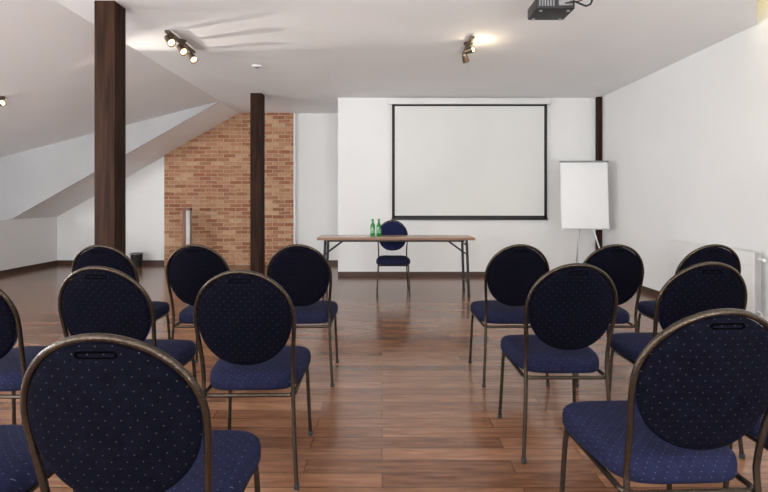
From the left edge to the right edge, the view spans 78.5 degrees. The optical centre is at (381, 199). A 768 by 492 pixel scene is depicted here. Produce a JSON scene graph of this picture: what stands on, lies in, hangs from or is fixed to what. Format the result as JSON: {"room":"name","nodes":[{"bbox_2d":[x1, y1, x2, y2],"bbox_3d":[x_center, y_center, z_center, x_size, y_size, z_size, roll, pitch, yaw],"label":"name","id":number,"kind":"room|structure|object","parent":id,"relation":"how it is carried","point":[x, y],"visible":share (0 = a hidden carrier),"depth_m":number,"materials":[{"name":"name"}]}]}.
{"room":"lecture hall","nodes":[
{"label":"lecture hall","id":0,"kind":"room"},
{"bbox_2d":[0,217,56,270],"bbox_3d":[-6.200,0.770,2.950,0.100,0.900,11.900,0,0,0],"label":"wall","id":1,"kind":"structure","parent":0,"point":[28,241],"depth_m":8.15,"materials":[{"name":"white paint"}]},
{"bbox_2d":[0,260,56,275],"bbox_3d":[-6.143,1.180,2.942,0.015,0.080,11.885,0,0,0],"label":"baseboard","id":2,"kind":"structure","parent":1,"relation":"attached to","point":[51,263],"depth_m":8.13,"materials":[{"name":"brown wood"}]},
{"bbox_2d":[0,0,218,156],"bbox_3d":[-5.045,-1.079,2.400,4.710,1.281,10.800,0,0,0],"label":"ceiling","id":3,"kind":"structure","parent":0,"point":[47,49],"depth_m":5.62,"materials":[{"name":"paint"}]},
{"bbox_2d":[0,96,6,105],"bbox_3d":[-4.434,-1.146,5.459,0.118,0.119,0.102,0,0,0],"label":"light","id":4,"kind":"object","parent":3,"relation":"attached to","point":[2,98],"visible":1,"depth_m":5.44,"materials":[{"name":"brown metal"}]},
{"bbox_2d":[0,101,219,218],"bbox_3d":[-5.045,-0.660,7.810,4.710,1.960,0.020,0,0,0],"label":"wall","id":5,"kind":"structure","parent":0,"point":[28,178],"depth_m":7.80,"materials":[{"name":"paint"}]},
{"bbox_2d":[14,102,237,218],"bbox_3d":[-4.470,-0.710,8.410,3.560,2.060,1.180,0,0,0],"label":"ceiling","id":6,"kind":"structure","parent":0,"point":[152,151],"depth_m":8.29,"materials":[{"name":"paint"}]},
{"bbox_2d":[57,113,337,259],"bbox_3d":[-3.378,-0.210,8.950,5.544,2.860,0.100,0,0,0],"label":"wall","id":7,"kind":"structure","parent":0,"point":[316,133],"depth_m":8.90,"materials":[{"name":"white paint"}]},
{"bbox_2d":[57,260,337,264],"bbox_3d":[-3.428,1.180,8.893,5.444,0.080,0.015,0,0,0],"label":"baseboard","id":8,"kind":"structure","parent":7,"relation":"attached to","point":[59,262],"depth_m":8.88,"materials":[{"name":"brown wood"}]},
{"bbox_2d":[164,113,293,264],"bbox_3d":[-2.882,-0.210,8.875,2.435,2.860,0.050,0,0,0],"label":"brick wall","id":9,"kind":"structure","parent":0,"point":[209,174],"depth_m":8.85,"materials":[{"name":"orange brick"}]},
{"bbox_2d":[294,113,295,243],"bbox_3d":[-1.647,-0.210,8.873,0.035,2.860,0.055,0,0,0],"label":"trim","id":10,"kind":"structure","parent":9,"relation":"attached to","point":[294,113],"depth_m":8.85,"materials":[{"name":"white paint"}]},
{"bbox_2d":[0,265,767,491],"bbox_3d":[-1.890,1.270,3.010,11.020,0.100,12.020,0,0,0],"label":"floor","id":11,"kind":"structure","parent":0,"point":[406,409],"depth_m":2.86,"materials":[{"name":"laminate"}]},
{"bbox_2d":[0,289,61,424],"bbox_3d":[-1.700,0.750,2.153,0.446,0.941,0.583,0,0,2],"label":"banquet chair","id":12,"kind":"object","parent":11,"relation":"on","point":[14,362],"visible":0.52,"depth_m":1.99,"materials":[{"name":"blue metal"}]},
{"bbox_2d":[0,425,76,491],"bbox_3d":[-1.210,0.750,1.303,0.446,0.941,0.583,0,0,0],"label":"banquet chair","id":13,"kind":"object","parent":11,"relation":"on","point":[17,471],"visible":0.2,"depth_m":1.35,"materials":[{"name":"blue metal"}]},
{"bbox_2d":[94,1,125,254],"bbox_3d":[-2.280,-0.210,3.945,0.170,2.860,0.170,0,0,0],"label":"timber post","id":14,"kind":"object","parent":11,"relation":"on","point":[109,16],"visible":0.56,"depth_m":3.86,"materials":[{"name":"brown wood"}]},
{"bbox_2d":[72,245,170,338],"bbox_3d":[-1.775,0.750,3.223,0.446,0.941,0.583,0,0,0],"label":"banquet chair","id":15,"kind":"object","parent":11,"relation":"on","point":[94,255],"visible":0.36,"depth_m":2.96,"materials":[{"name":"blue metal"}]},
{"bbox_2d":[58,266,196,380],"bbox_3d":[-1.207,0.750,2.273,0.446,0.941,0.583,0,0,1],"label":"banquet chair","id":16,"kind":"object","parent":11,"relation":"on","point":[100,299],"visible":0.52,"depth_m":2.03,"materials":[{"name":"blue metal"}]},
{"bbox_2d":[130,252,143,266],"bbox_3d":[-4.500,1.095,8.620,0.228,0.249,0.228,0,0,0],"label":"waste bin","id":17,"kind":"object","parent":11,"relation":"on","point":[137,257],"visible":0.94,"depth_m":8.55,"materials":[{"name":"black plastic"}]},
{"bbox_2d":[20,333,260,491],"bbox_3d":[-0.600,0.750,1.268,0.446,0.941,0.583,0,0,0],"label":"banquet chair","id":18,"kind":"object","parent":11,"relation":"on","point":[106,412],"visible":1,"depth_m":1.03,"materials":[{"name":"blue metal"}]},
{"bbox_2d":[182,208,191,248],"bbox_3d":[-3.500,0.680,8.450,0.260,1.080,0.260,0,0,0],"label":"stand","id":19,"kind":"object","parent":11,"relation":"on","point":[186,212],"visible":0.48,"depth_m":8.40,"materials":[{"name":"silver metal"}]},
{"bbox_2d":[166,244,229,362],"bbox_3d":[-1.185,0.750,3.253,0.446,0.941,0.583,0,0,1],"label":"banquet chair","id":20,"kind":"object","parent":11,"relation":"on","point":[190,268],"visible":0.62,"depth_m":3.01,"materials":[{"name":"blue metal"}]},
{"bbox_2d":[193,270,312,490],"bbox_3d":[-0.575,0.750,2.163,0.446,0.941,0.583,0,0,-1],"label":"banquet chair","id":21,"kind":"object","parent":11,"relation":"on","point":[245,318],"visible":0.94,"depth_m":1.95,"materials":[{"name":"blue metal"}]},
{"bbox_2d":[250,93,264,274],"bbox_3d":[-1.930,-0.210,7.290,0.180,2.860,0.180,0,0,0],"label":"timber post","id":22,"kind":"object","parent":11,"relation":"on","point":[257,100],"visible":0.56,"depth_m":7.20,"materials":[{"name":"brown wood"}]},
{"bbox_2d":[266,244,338,386],"bbox_3d":[-0.540,0.750,3.253,0.446,0.941,0.583,0,0,-1],"label":"banquet chair","id":23,"kind":"object","parent":11,"relation":"on","point":[302,271],"visible":0.77,"depth_m":3.03,"materials":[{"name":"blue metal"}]},
{"bbox_2d":[376,220,410,295],"bbox_3d":[0.145,0.750,6.262,0.446,0.941,0.583,0,0,0],"label":"banquet chair","id":24,"kind":"object","parent":11,"relation":"on","point":[394,227],"visible":0.84,"depth_m":6.42,"materials":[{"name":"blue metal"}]},
{"bbox_2d":[317,235,474,295],"bbox_3d":[0.177,0.848,6.157,2.001,0.745,0.455,0,0,0],"label":"folding table","id":25,"kind":"object","parent":11,"relation":"on","point":[327,238],"visible":0.88,"depth_m":6.02,"materials":[{"name":"brown wood"}]},
{"bbox_2d":[370,219,374,235],"bbox_3d":[-0.122,0.361,6.170,0.063,0.227,0.063,0,0,0],"label":"water bottle","id":26,"kind":"object","parent":25,"relation":"on","point":[372,227],"visible":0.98,"depth_m":6.15,"materials":[{"name":"green glass"}]},
{"bbox_2d":[376,219,380,235],"bbox_3d":[-0.042,0.361,6.170,0.063,0.227,0.063,0,0,0],"label":"water bottle","id":27,"kind":"object","parent":25,"relation":"on","point":[378,228],"visible":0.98,"depth_m":6.15,"materials":[{"name":"green glass"}]},
{"bbox_2d":[468,244,549,387],"bbox_3d":[0.872,0.750,3.253,0.446,0.941,0.583,0,0,-1],"label":"banquet chair","id":28,"kind":"object","parent":11,"relation":"on","point":[510,274],"visible":0.75,"depth_m":3.03,"materials":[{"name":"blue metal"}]},
{"bbox_2d":[498,263,617,463],"bbox_3d":[0.868,0.750,2.363,0.446,0.941,0.583,0,0,0],"label":"banquet chair","id":29,"kind":"object","parent":11,"relation":"on","point":[569,308],"visible":0.93,"depth_m":2.15,"materials":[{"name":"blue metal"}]},
{"bbox_2d":[559,161,609,262],"bbox_3d":[3.029,0.320,6.920,0.621,1.800,0.654,0,0,-45],"label":"easel","id":30,"kind":"object","parent":11,"relation":"on","point":[560,162],"visible":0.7,"depth_m":6.92,"materials":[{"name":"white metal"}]},
{"bbox_2d":[561,162,608,227],"bbox_3d":[2.986,-0.069,6.921,0.670,0.970,0.073,0,0,2],"label":"paper pad","id":31,"kind":"object","parent":30,"relation":"on","point":[584,186],"visible":1,"depth_m":6.91,"materials":[{"name":"white paper"}]},
{"bbox_2d":[563,229,609,229],"bbox_3d":[2.984,0.426,6.875,0.670,0.013,0.050,0,0,2],"label":"tray","id":32,"kind":"object","parent":30,"relation":"on","point":[563,229],"depth_m":6.85,"materials":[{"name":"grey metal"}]},
{"bbox_2d":[596,97,601,249],"bbox_3d":[3.455,-0.210,7.487,0.080,2.860,0.073,0,0,0],"label":"timber post","id":33,"kind":"object","parent":11,"relation":"on","point":[598,99],"visible":0.44,"depth_m":7.45,"materials":[{"name":"brown wood"}]},
{"bbox_2d":[576,244,643,386],"bbox_3d":[1.485,0.750,3.253,0.446,0.941,0.583,0,0,0],"label":"banquet chair","id":34,"kind":"object","parent":11,"relation":"on","point":[625,268],"visible":0.55,"depth_m":3.01,"materials":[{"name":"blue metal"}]},
{"bbox_2d":[559,308,767,491],"bbox_3d":[0.880,0.750,1.493,0.446,0.941,0.583,0,0,-2],"label":"banquet chair","id":35,"kind":"object","parent":11,"relation":"on","point":[699,386],"visible":1,"depth_m":1.28,"materials":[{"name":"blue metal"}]},
{"bbox_2d":[609,262,747,458],"bbox_3d":[1.490,0.750,2.403,0.446,0.941,0.583,0,0,0],"label":"banquet chair","id":36,"kind":"object","parent":11,"relation":"on","point":[704,286],"visible":0.44,"depth_m":2.16,"materials":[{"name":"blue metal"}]},
{"bbox_2d":[637,244,740,331],"bbox_3d":[2.110,0.750,3.253,0.446,0.941,0.583,0,0,0],"label":"banquet chair","id":37,"kind":"object","parent":11,"relation":"on","point":[713,252],"visible":0.27,"depth_m":2.99,"materials":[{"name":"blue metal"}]},
{"bbox_2d":[723,414,767,487],"bbox_3d":[1.500,0.750,1.513,0.446,0.941,0.583,0,0,0],"label":"banquet chair","id":38,"kind":"object","parent":11,"relation":"on","point":[752,434],"visible":0.02,"depth_m":1.62,"materials":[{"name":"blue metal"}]},
{"bbox_2d":[55,0,756,112],"bbox_3d":[0.405,-1.670,3.000,6.190,0.060,12.000,0,0,0],"label":"ceiling","id":39,"kind":"structure","parent":0,"point":[311,54],"depth_m":4.96,"materials":[{"name":"paint"}]},
{"bbox_2d":[164,30,197,63],"bbox_3d":[-2.049,-1.558,4.811,0.127,0.165,0.657,0,0,0],"label":"track light","id":40,"kind":"object","parent":39,"relation":"attached to","point":[170,38],"visible":1,"depth_m":4.79,"materials":[{"name":"brown metal"}]},
{"bbox_2d":[462,36,474,62],"bbox_3d":[0.908,-1.562,4.916,0.116,0.157,0.491,0,0,0],"label":"track light","id":41,"kind":"object","parent":39,"relation":"attached to","point":[468,48],"visible":1,"depth_m":4.87,"materials":[{"name":"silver metal"}]},
{"bbox_2d":[528,0,574,19],"bbox_3d":[1.255,-1.506,3.510,0.280,0.268,0.249,0,0,0],"label":"projector","id":42,"kind":"object","parent":39,"relation":"hanging from","point":[539,9],"visible":1,"depth_m":3.42,"materials":[{"name":"black plastic"}]},
{"bbox_2d":[539,0,553,5],"bbox_3d":[1.188,-1.424,3.389,0.110,0.048,0.005,0,0,0],"label":"vent grille","id":43,"kind":"object","parent":42,"relation":"attached to","point":[541,2],"depth_m":3.39,"materials":[{"name":"grey plastic"}]},
{"bbox_2d":[565,0,592,6],"bbox_3d":[1.421,-1.505,3.364,0.190,0.280,0.104,0,0,-17],"label":"cable","id":44,"kind":"object","parent":39,"relation":"hanging from","point":[578,1],"visible":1,"depth_m":3.33,"materials":[{"name":"black plastic"}]},
{"bbox_2d":[338,98,595,271],"bbox_3d":[1.397,-0.210,7.600,4.206,2.860,0.120,0,0,0],"label":"wall","id":45,"kind":"structure","parent":0,"point":[364,124],"depth_m":7.54,"materials":[{"name":"white paint"}]},
{"bbox_2d":[338,272,484,275],"bbox_3d":[1.397,1.185,7.532,4.206,0.070,0.015,0,0,0],"label":"baseboard","id":46,"kind":"structure","parent":45,"relation":"attached to","point":[339,273],"depth_m":7.53,"materials":[{"name":"brown wood"}]},
{"bbox_2d":[389,99,550,219],"bbox_3d":[1.394,-0.643,7.494,2.570,1.924,0.085,0,0,0],"label":"projection screen","id":47,"kind":"object","parent":45,"relation":"attached to","point":[453,159],"visible":0.99,"depth_m":7.49,"materials":[{"name":"fabric"}]},
{"bbox_2d":[602,0,767,323],"bbox_3d":[3.560,-0.610,3.000,0.120,3.660,12.000,0,0,0],"label":"wall","id":48,"kind":"structure","parent":0,"point":[685,143],"depth_m":5.25,"materials":[{"name":"white paint"}]},
{"bbox_2d":[638,286,759,324],"bbox_3d":[3.493,1.185,2.263,0.015,0.070,10.525,0,0,0],"label":"baseboard","id":49,"kind":"structure","parent":48,"relation":"attached to","point":[644,289],"depth_m":6.10,"materials":[{"name":"brown wood"}]},
{"bbox_2d":[667,240,765,326],"bbox_3d":[3.441,0.846,4.894,0.112,0.747,1.377,0,0,0],"label":"radiator","id":50,"kind":"object","parent":48,"relation":"attached to","point":[750,260],"visible":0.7,"depth_m":4.37,"materials":[{"name":"white metal"}]},
{"bbox_2d":[667,240,760,252],"bbox_3d":[3.421,0.477,4.930,0.067,0.010,1.300,0,0,0],"label":"grille","id":51,"kind":"object","parent":50,"relation":"attached to","point":[676,242],"depth_m":5.10,"materials":[{"name":"white metal"}]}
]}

